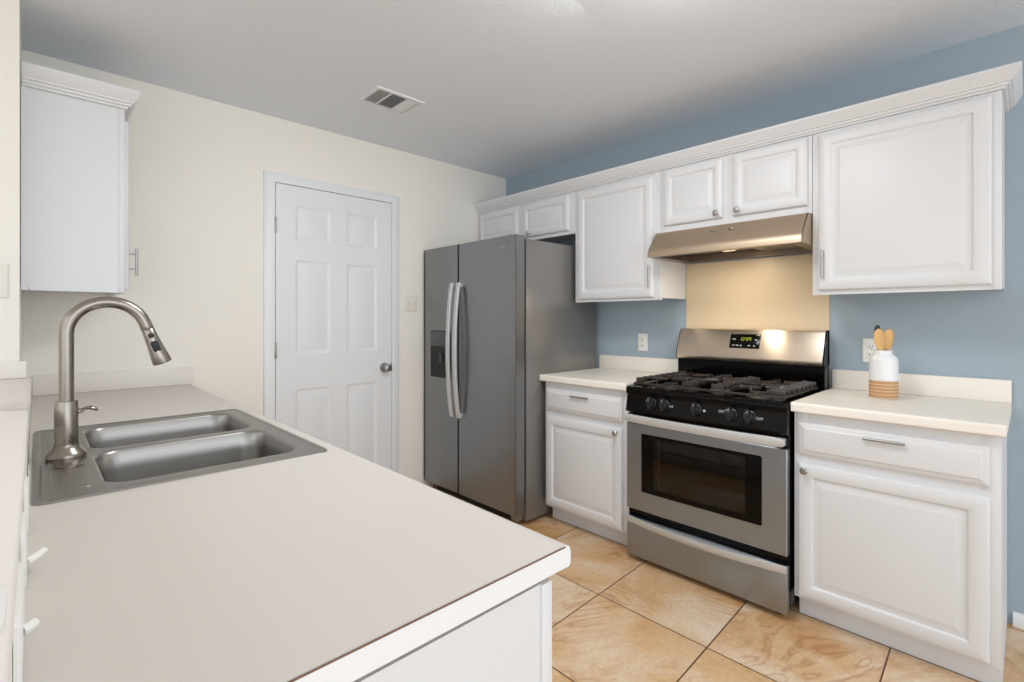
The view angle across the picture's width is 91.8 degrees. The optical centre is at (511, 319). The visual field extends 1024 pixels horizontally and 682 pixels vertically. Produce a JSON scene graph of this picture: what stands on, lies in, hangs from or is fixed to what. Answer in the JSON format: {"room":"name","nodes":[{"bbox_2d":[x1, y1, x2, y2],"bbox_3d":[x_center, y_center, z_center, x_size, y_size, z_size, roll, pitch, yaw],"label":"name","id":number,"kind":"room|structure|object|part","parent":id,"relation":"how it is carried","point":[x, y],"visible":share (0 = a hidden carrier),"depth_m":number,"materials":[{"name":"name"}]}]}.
{"room":"kitchen","nodes":[
{"label":"kitchen","id":0,"kind":"room"},
{"bbox_2d":[0,0,21,361],"bbox_3d":[-2.563,0.028,1.486,1.554,2.464,0.533,0,0,-44],"label":"wall","id":1,"kind":"structure","parent":0,"point":[10,17],"depth_m":1.82,"materials":[{"name":"white paint"}]},
{"bbox_2d":[0,264,8,297],"bbox_3d":[-1.861,-0.138,1.775,0.085,0.125,0.020,0,0,-44],"label":"light switch","id":2,"kind":"object","parent":1,"relation":"attached to","point":[4,268],"visible":1,"depth_m":1.80,"materials":[{"name":"white plastic"}]},
{"bbox_2d":[0,361,26,379],"bbox_3d":[-1.916,0.186,1.721,0.334,0.064,0.020,0,0,-44],"label":"backsplash","id":3,"kind":"structure","parent":1,"relation":"attached to","point":[9,369],"depth_m":1.81,"materials":[{"name":"white paint"}]},
{"bbox_2d":[21,61,140,295],"bbox_3d":[-1.896,-0.551,2.185,0.372,0.874,0.440,0,0,-44],"label":"upper cabinet","id":4,"kind":"object","parent":1,"relation":"attached to","point":[75,152],"visible":1,"depth_m":2.04,"materials":[{"name":"white paint"}]},
{"bbox_3d":[-1.896,-0.950,2.186,0.369,0.076,0.440,0,0,-44],"label":"crown","id":5,"kind":"part","parent":4,"relation":"part of","materials":[{"name":"white paint"}]},
{"bbox_3d":[-1.824,-0.513,2.290,0.019,0.798,0.389,0,0,-44],"label":"frame","id":6,"kind":"part","parent":4,"relation":"part of","materials":[{"name":"white paint"}]},
{"bbox_3d":[-1.807,-0.498,2.299,0.019,0.733,0.350,0,0,-44],"label":"door","id":7,"kind":"part","parent":4,"relation":"part of","materials":[{"name":"white paint"}]},
{"bbox_3d":[-1.683,-0.255,2.208,0.034,0.120,0.011,0,0,-44],"label":"bar pull","id":8,"kind":"part","parent":4,"relation":"part of","materials":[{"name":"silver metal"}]},
{"bbox_2d":[10,377,31,681],"bbox_3d":[-1.285,0.760,1.215,0.144,1.000,2.693,0,0,-44],"label":"wall","id":9,"kind":"structure","parent":0,"point":[27,456],"depth_m":1.17,"materials":[{"name":"white paint"}]},
{"bbox_2d":[0,361,31,681],"bbox_3d":[-1.165,0.206,0.946,0.346,0.104,2.178,0,0,-44],"label":"bar ledge","id":10,"kind":"object","parent":9,"relation":"on","point":[15,387],"visible":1,"depth_m":0.69,"materials":[{"name":"white paint"}]},
{"bbox_2d":[0,585,6,633],"bbox_3d":[-0.398,0.212,0.349,0.058,0.012,0.095,0,0,-44],"label":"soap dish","id":11,"kind":"object","parent":10,"relation":"on","point":[3,590],"visible":1,"depth_m":0.36,"materials":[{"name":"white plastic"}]},
{"bbox_2d":[23,476,28,533],"bbox_3d":[-0.804,0.307,0.822,0.006,0.073,0.100,0,0,-44],"label":"drawer front","id":12,"kind":"object","parent":9,"relation":"attached to","point":[26,484],"visible":0.69,"depth_m":0.79,"materials":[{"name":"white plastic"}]},
{"bbox_2d":[13,562,39,681],"bbox_3d":[-0.489,0.307,0.501,0.018,0.073,0.160,0,0,-44],"label":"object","id":13,"kind":"object","parent":9,"relation":"attached to","point":[21,628],"visible":0.94,"depth_m":0.46,"materials":[{"name":"white plastic"}]},
{"bbox_3d":[-0.493,0.307,0.497,0.005,0.073,0.160,0,0,-44],"label":"plate","id":14,"kind":"part","parent":13,"relation":"part of","materials":[{"name":"white plastic"}]},
{"bbox_2d":[20,512,47,587],"bbox_3d":[-0.644,0.307,0.670,0.027,0.073,0.100,0,0,-44],"label":"drawer front","id":15,"kind":"object","parent":9,"relation":"attached to","point":[27,561],"visible":0.79,"depth_m":0.65,"materials":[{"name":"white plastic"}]},
{"bbox_3d":[-0.652,0.307,0.663,0.005,0.073,0.100,0,0,-44],"label":"plate","id":16,"kind":"part","parent":15,"relation":"part of","materials":[{"name":"white plastic"}]},
{"bbox_2d":[22,50,505,486],"bbox_3d":[-1.721,0.028,2.745,4.511,2.464,0.120,0,0,-44],"label":"wall","id":17,"kind":"structure","parent":0,"point":[197,164],"depth_m":2.77,"materials":[{"name":"white paint"}]},
{"bbox_2d":[32,367,192,395],"bbox_3d":[-1.933,0.301,2.444,0.618,0.090,0.021,0,0,-44],"label":"backsplash","id":18,"kind":"structure","parent":17,"relation":"attached to","point":[113,380],"depth_m":2.43,"materials":[{"name":"white paint"}]},
{"bbox_2d":[263,170,398,472],"bbox_3d":[-1.106,0.193,3.195,0.902,2.135,0.080,0,0,-44],"label":"door","id":19,"kind":"structure","parent":17,"relation":"in","point":[331,251],"depth_m":3.19,"materials":[{"name":"white paint"}]},
{"bbox_3d":[-0.865,0.334,3.416,0.066,0.066,0.064,0,0,-44],"label":"knob","id":20,"kind":"part","parent":19,"relation":"part of","materials":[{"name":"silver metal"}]},
{"bbox_2d":[404,296,416,311],"bbox_3d":[-0.730,-0.112,3.596,0.105,0.116,0.020,0,0,-44],"label":"light switch","id":21,"kind":"object","parent":17,"relation":"attached to","point":[410,302],"visible":1,"depth_m":3.60,"materials":[{"name":"white plastic"}]},
{"bbox_2d":[20,0,1023,178],"bbox_3d":[-0.156,-1.254,0.981,4.931,0.100,4.833,0,0,-44],"label":"ceiling","id":22,"kind":"structure","parent":0,"point":[507,88],"depth_m":2.26,"materials":[{"name":"white paint"}]},
{"bbox_2d":[358,86,424,114],"bbox_3d":[-0.664,-1.199,2.735,0.288,0.008,0.224,0,0,-44],"label":"ceiling vent","id":23,"kind":"object","parent":22,"relation":"in","point":[399,103],"visible":1,"depth_m":2.73,"materials":[{"name":"white metal"}]},
{"bbox_2d":[432,486,1023,681],"bbox_3d":[-0.071,1.310,0.010,5.911,0.100,6.113,0,0,-44],"label":"floor","id":24,"kind":"structure","parent":0,"point":[618,615],"depth_m":1.97,"materials":[{"name":"tile"}]},
{"bbox_2d":[353,578,551,681],"bbox_3d":[-1.034,0.823,1.502,0.614,0.873,2.622,0,0,-44],"label":"base cabinet","id":25,"kind":"object","parent":24,"relation":"on","point":[511,640],"visible":0.06,"depth_m":0.66,"materials":[{"name":"white paint"}]},
{"bbox_2d":[23,367,570,681],"bbox_3d":[-1.032,0.320,1.504,0.618,0.128,2.624,0,0,-44],"label":"countertop","id":26,"kind":"structure","parent":25,"relation":"on","point":[336,564],"depth_m":0.70,"materials":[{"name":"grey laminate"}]},
{"bbox_2d":[44,296,171,469],"bbox_3d":[-1.036,0.141,1.286,0.256,0.401,0.250,0,0,-44],"label":"faucet","id":27,"kind":"object","parent":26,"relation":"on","point":[66,452],"visible":1,"depth_m":1.22,"materials":[{"name":"silver metal"}]},
{"bbox_3d":[-1.099,0.341,1.225,0.054,0.002,0.250,0,0,-44],"label":"deck plate","id":28,"kind":"part","parent":27,"relation":"part of","materials":[{"name":"silver metal"}]},
{"bbox_3d":[-1.071,0.227,1.252,0.044,0.020,0.018,0,0,-44],"label":"lever","id":29,"kind":"part","parent":27,"relation":"part of","materials":[{"name":"silver metal"}]},
{"bbox_3d":[-1.042,0.072,1.280,0.189,0.263,0.030,0,0,-44],"label":"spout","id":30,"kind":"part","parent":27,"relation":"part of","materials":[{"name":"silver metal"}]},
{"bbox_2d":[31,409,326,505],"bbox_3d":[-0.969,0.433,1.407,0.563,0.185,0.836,0,0,-44],"label":"sink","id":31,"kind":"object","parent":26,"relation":"in","point":[122,455],"visible":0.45,"depth_m":1.40,"materials":[{"name":"silver metal"}]},
{"bbox_3d":[-1.079,0.435,1.567,0.409,0.182,0.349,0,0,-44],"label":"bowl","id":32,"kind":"part","parent":31,"relation":"part of","materials":[{"name":"silver metal"}]},
{"bbox_3d":[-0.815,0.435,1.290,0.409,0.182,0.347,0,0,-44],"label":"bowl","id":33,"kind":"part","parent":31,"relation":"part of","materials":[{"name":"silver metal"}]},
{"bbox_2d":[424,234,595,521],"bbox_3d":[-0.049,0.372,3.560,0.865,1.775,0.966,0,0,-44],"label":"refrigerator","id":34,"kind":"object","parent":24,"relation":"on","point":[502,313],"visible":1,"depth_m":3.19,"materials":[{"name":"grey metal"}]},
{"bbox_3d":[-0.511,0.138,3.494,0.004,0.104,0.201,0,0,-44],"label":"control panel","id":35,"kind":"part","parent":34,"relation":"part of","materials":[{"name":"grey plastic"}]},
{"bbox_3d":[-0.483,0.337,3.535,0.077,1.690,0.401,0,0,-44],"label":"freezer door","id":36,"kind":"part","parent":34,"relation":"part of","materials":[{"name":"silver metal"}]},
{"bbox_3d":[-0.416,0.208,3.368,0.069,0.906,0.034,0,0,-44],"label":"handle","id":37,"kind":"part","parent":34,"relation":"part of","materials":[{"name":"silver metal"}]},
{"bbox_3d":[-0.363,0.208,3.313,0.069,0.906,0.034,0,0,-44],"label":"handle","id":38,"kind":"part","parent":34,"relation":"part of","materials":[{"name":"silver metal"}]},
{"bbox_3d":[-0.147,0.337,3.184,0.077,1.690,0.559,0,0,-44],"label":"fridge door","id":39,"kind":"part","parent":34,"relation":"part of","materials":[{"name":"silver metal"}]},
{"bbox_2d":[546,381,630,545],"bbox_3d":[0.622,0.822,3.081,0.656,0.874,0.606,0,0,-44],"label":"base cabinet","id":40,"kind":"object","parent":24,"relation":"on","point":[586,427],"visible":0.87,"depth_m":2.85,"materials":[{"name":"white paint"}]},
{"bbox_3d":[0.388,0.454,2.881,0.018,0.011,0.128,0,0,-44],"label":"bar pull","id":41,"kind":"part","parent":40,"relation":"part of","materials":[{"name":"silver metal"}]},
{"bbox_3d":[0.406,0.494,2.888,0.020,0.132,0.554,0,0,-44],"label":"drawer","id":42,"kind":"part","parent":40,"relation":"part of","materials":[{"name":"white paint"}]},
{"bbox_3d":[0.406,0.872,2.889,0.019,0.552,0.554,0,0,-44],"label":"door","id":43,"kind":"part","parent":40,"relation":"part of","materials":[{"name":"white paint"}]},
{"bbox_2d":[539,355,677,390],"bbox_3d":[0.621,0.318,3.094,0.641,0.132,0.630,0,0,-44],"label":"countertop","id":44,"kind":"structure","parent":40,"relation":"on","point":[614,372],"depth_m":3.16,"materials":[{"name":"white laminate"}]},
{"bbox_2d":[624,328,829,614],"bbox_3d":[1.081,0.658,2.537,0.674,1.203,0.778,0,0,-44],"label":"gas range","id":45,"kind":"object","parent":24,"relation":"on","point":[710,441],"visible":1,"depth_m":2.36,"materials":[{"name":"silver metal"}]},
{"bbox_3d":[0.698,0.422,2.503,0.039,0.059,0.052,0,0,-44],"label":"knob","id":46,"kind":"part","parent":45,"relation":"part of","materials":[{"name":"black plastic"}]},
{"bbox_3d":[0.748,0.422,2.450,0.039,0.059,0.052,0,0,-44],"label":"knob","id":47,"kind":"part","parent":45,"relation":"part of","materials":[{"name":"black plastic"}]},
{"bbox_3d":[0.860,0.422,2.333,0.039,0.059,0.052,0,0,-44],"label":"knob","id":48,"kind":"part","parent":45,"relation":"part of","materials":[{"name":"black plastic"}]},
{"bbox_3d":[0.870,0.733,2.345,0.002,0.256,0.450,0,0,-44],"label":"glass","id":49,"kind":"part","parent":45,"relation":"part of","materials":[{"name":"black glass"}]},
{"bbox_3d":[0.859,0.512,2.328,0.059,0.040,0.766,0,0,-44],"label":"oven handle","id":50,"kind":"part","parent":45,"relation":"part of","materials":[{"name":"silver metal"}]},
{"bbox_3d":[0.856,1.046,2.321,0.052,0.039,0.774,0,0,-44],"label":"drawer pull","id":51,"kind":"part","parent":45,"relation":"part of","materials":[{"name":"silver metal"}]},
{"bbox_3d":[0.885,1.130,2.349,0.032,0.204,0.774,0,0,-44],"label":"storage drawer","id":52,"kind":"part","parent":45,"relation":"part of","materials":[{"name":"silver metal"}]},
{"bbox_3d":[0.884,0.765,2.349,0.034,0.446,0.774,0,0,-44],"label":"oven door","id":53,"kind":"part","parent":45,"relation":"part of","materials":[{"name":"silver metal"}]},
{"bbox_3d":[0.887,0.518,2.351,0.026,0.048,0.774,0,0,-44],"label":"vent trim","id":54,"kind":"part","parent":45,"relation":"part of","materials":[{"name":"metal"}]},
{"bbox_3d":[0.886,0.438,2.351,0.052,0.088,0.776,0,0,-44],"label":"control panel","id":55,"kind":"part","parent":45,"relation":"part of","materials":[{"name":"black metal"}]},
{"bbox_2d":[631,411,798,607],"bbox_3d":[1.111,0.802,2.566,0.586,0.825,0.774,0,0,-44],"label":"oven","id":56,"kind":"object","parent":45,"relation":"in","point":[725,479],"depth_m":2.32,"materials":[{"name":"silver metal"}]},
{"bbox_2d":[626,379,824,413],"bbox_3d":[1.072,0.371,2.528,0.554,0.042,0.778,0,0,-44],"label":"cooktop","id":57,"kind":"object","parent":45,"relation":"in","point":[703,395],"depth_m":2.33,"materials":[{"name":"black metal"}]},
{"bbox_3d":[0.974,0.422,2.215,0.039,0.059,0.052,0,0,-44],"label":"knob","id":58,"kind":"part","parent":45,"relation":"part of","materials":[{"name":"black plastic"}]},
{"bbox_3d":[1.029,0.422,2.157,0.039,0.059,0.052,0,0,-44],"label":"knob","id":59,"kind":"part","parent":45,"relation":"part of","materials":[{"name":"black plastic"}]},
{"bbox_2d":[794,412,1006,681],"bbox_3d":[1.604,0.822,2.057,0.656,0.874,0.620,0,0,-44],"label":"base cabinet","id":60,"kind":"object","parent":24,"relation":"on","point":[900,531],"visible":0.92,"depth_m":1.82,"materials":[{"name":"white paint"}]},
{"bbox_3d":[1.195,0.620,2.030,0.030,0.030,0.030,0,0,-44],"label":"knob","id":61,"kind":"part","parent":60,"relation":"part of","materials":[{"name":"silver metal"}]},
{"bbox_3d":[1.380,0.454,1.845,0.018,0.011,0.128,0,0,-44],"label":"bar pull","id":62,"kind":"part","parent":60,"relation":"part of","materials":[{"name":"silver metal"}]},
{"bbox_3d":[1.391,0.493,1.860,0.020,0.130,0.574,0,0,-44],"label":"drawer","id":63,"kind":"part","parent":60,"relation":"part of","materials":[{"name":"white paint"}]},
{"bbox_3d":[1.391,0.872,1.860,0.019,0.552,0.574,0,0,-44],"label":"door","id":64,"kind":"part","parent":60,"relation":"part of","materials":[{"name":"white paint"}]},
{"bbox_2d":[791,369,1011,437],"bbox_3d":[1.613,0.318,2.059,0.641,0.132,0.637,0,0,-44],"label":"countertop","id":65,"kind":"structure","parent":60,"relation":"on","point":[982,406],"depth_m":2.04,"materials":[{"name":"white laminate"}]},
{"bbox_2d":[869,350,898,398],"bbox_3d":[1.639,0.241,2.190,0.106,0.208,0.106,0,0,-44],"label":"utensil canister","id":66,"kind":"object","parent":65,"relation":"on","point":[883,365],"visible":1,"depth_m":2.15,"materials":[{"name":"beige ceramic"}]},
{"bbox_2d":[874,329,884,350],"bbox_3d":[1.616,0.146,2.182,0.050,0.208,0.016,0,0,3],"label":"wooden spoon","id":67,"kind":"object","parent":66,"relation":"in","point":[879,339],"visible":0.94,"depth_m":2.18,"materials":[{"name":"brown wood"}]},
{"bbox_2d":[884,329,893,350],"bbox_3d":[1.664,0.147,2.199,0.052,0.206,0.016,0,0,-8],"label":"wooden spoon","id":68,"kind":"object","parent":66,"relation":"in","point":[888,334],"visible":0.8,"depth_m":2.19,"materials":[{"name":"brown wood"}]},
{"bbox_2d":[506,25,1023,623],"bbox_3d":[1.581,0.028,2.645,0.120,2.464,4.833,0,0,-44],"label":"wall","id":69,"kind":"structure","parent":0,"point":[969,333],"depth_m":2.28,"materials":[{"name":"blue paint"}]},
{"bbox_2d":[479,191,575,242],"bbox_3d":[0.169,-0.717,3.775,0.352,0.283,1.002,0,0,-44],"label":"upper cabinet","id":70,"kind":"object","parent":69,"relation":"attached to","point":[550,219],"visible":0.72,"depth_m":3.58,"materials":[{"name":"white paint"}]},
{"bbox_3d":[-0.109,-0.720,3.868,0.019,0.240,0.442,0,0,-44],"label":"door","id":71,"kind":"part","parent":70,"relation":"part of","materials":[{"name":"white paint"}]},
{"bbox_3d":[0.233,-0.720,3.511,0.019,0.240,0.439,0,0,-44],"label":"door","id":72,"kind":"part","parent":70,"relation":"part of","materials":[{"name":"white paint"}]},
{"bbox_2d":[474,61,1022,213],"bbox_3d":[0.890,-0.893,3.021,0.356,0.070,3.092,0,0,-44],"label":"crown molding","id":73,"kind":"structure","parent":70,"relation":"attached to","point":[1008,78],"depth_m":2.29,"materials":[{"name":"white paint"}]},
{"bbox_2d":[576,171,685,301],"bbox_3d":[0.739,-0.485,3.188,0.340,0.746,0.628,0,0,-44],"label":"upper cabinet","id":74,"kind":"object","parent":69,"relation":"attached to","point":[617,223],"visible":0.96,"depth_m":3.05,"materials":[{"name":"white paint"}]},
{"bbox_3d":[0.629,-0.485,3.097,0.019,0.710,0.557,0,0,-44],"label":"door","id":75,"kind":"part","parent":74,"relation":"part of","materials":[{"name":"white paint"}]},
{"bbox_3d":[0.796,-0.252,2.896,0.018,0.128,0.011,0,0,-44],"label":"bar pull","id":76,"kind":"part","parent":74,"relation":"part of","materials":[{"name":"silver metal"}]},
{"bbox_2d":[599,355,677,372],"bbox_3d":[0.845,0.299,3.309,0.020,0.094,0.630,0,0,-44],"label":"backsplash","id":77,"kind":"structure","parent":69,"relation":"attached to","point":[645,364],"depth_m":3.29,"materials":[{"name":"white laminate"}]},
{"bbox_2d":[638,334,647,350],"bbox_3d":[0.867,0.154,3.296,0.009,0.116,0.071,0,0,-44],"label":"wall outlet","id":78,"kind":"object","parent":69,"relation":"attached to","point":[642,338],"visible":1,"depth_m":3.29,"materials":[{"name":"white plastic"}]},
{"bbox_2d":[661,135,812,232],"bbox_3d":[1.221,-0.675,2.677,0.352,0.366,0.774,0,0,-44],"label":"upper cabinet","id":79,"kind":"object","parent":69,"relation":"attached to","point":[773,180],"visible":0.89,"depth_m":2.53,"materials":[{"name":"white paint"}]},
{"bbox_3d":[0.988,-0.690,2.723,0.019,0.316,0.338,0,0,-44],"label":"door","id":80,"kind":"part","parent":79,"relation":"part of","materials":[{"name":"white paint"}]},
{"bbox_2d":[647,213,812,263],"bbox_3d":[1.183,-0.416,2.640,0.449,0.145,0.771,0,0,-44],"label":"range hood","id":81,"kind":"object","parent":79,"relation":"attached to","point":[789,234],"visible":0.98,"depth_m":2.52,"materials":[{"name":"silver metal"}]},
{"bbox_3d":[1.260,-0.690,2.439,0.019,0.316,0.344,0,0,-44],"label":"door","id":82,"kind":"part","parent":79,"relation":"part of","materials":[{"name":"white paint"}]},
{"bbox_2d":[686,254,828,329],"bbox_3d":[1.347,-0.004,2.799,0.004,0.668,0.768,0,0,-44],"label":"backsplash panel","id":83,"kind":"object","parent":69,"relation":"attached to","point":[773,293],"visible":0.64,"depth_m":2.77,"materials":[{"name":"beige"}]},
{"bbox_2d":[863,338,876,362],"bbox_3d":[1.732,0.152,2.393,0.009,0.116,0.071,0,0,-44],"label":"wall outlet","id":84,"kind":"object","parent":69,"relation":"attached to","point":[869,346],"visible":0.63,"depth_m":2.40,"materials":[{"name":"white plastic"}]},
{"bbox_2d":[867,344,875,349],"bbox_3d":[1.730,0.133,2.391,0.003,0.029,0.034,0,0,-44],"label":"receptacle","id":85,"kind":"object","parent":84,"relation":"attached to","point":[869,346],"depth_m":2.39,"materials":[{"name":"white plastic"}]},
{"bbox_2d":[813,90,1004,294],"bbox_3d":[1.711,-0.485,2.173,0.340,0.746,0.627,0,0,-44],"label":"upper cabinet","id":86,"kind":"object","parent":69,"relation":"attached to","point":[912,201],"visible":1,"depth_m":2.03,"materials":[{"name":"white paint"}]},
{"bbox_3d":[1.409,-0.252,2.256,0.018,0.128,0.011,0,0,-44],"label":"bar pull","id":87,"kind":"part","parent":86,"relation":"part of","materials":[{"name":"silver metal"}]},
{"bbox_2d":[832,369,1011,402],"bbox_3d":[1.837,0.299,2.273,0.020,0.094,0.637,0,0,-44],"label":"backsplash","id":88,"kind":"structure","parent":69,"relation":"attached to","point":[981,389],"depth_m":2.20,"materials":[{"name":"white laminate"}]},
{"bbox_2d":[1013,611,1023,628],"bbox_3d":[2.633,1.232,1.449,0.014,0.055,1.650,0,0,-44],"label":"baseboard","id":89,"kind":"structure","parent":69,"relation":"attached to","point":[1018,618],"depth_m":2.03,"materials":[{"name":"white paint"}]}
]}

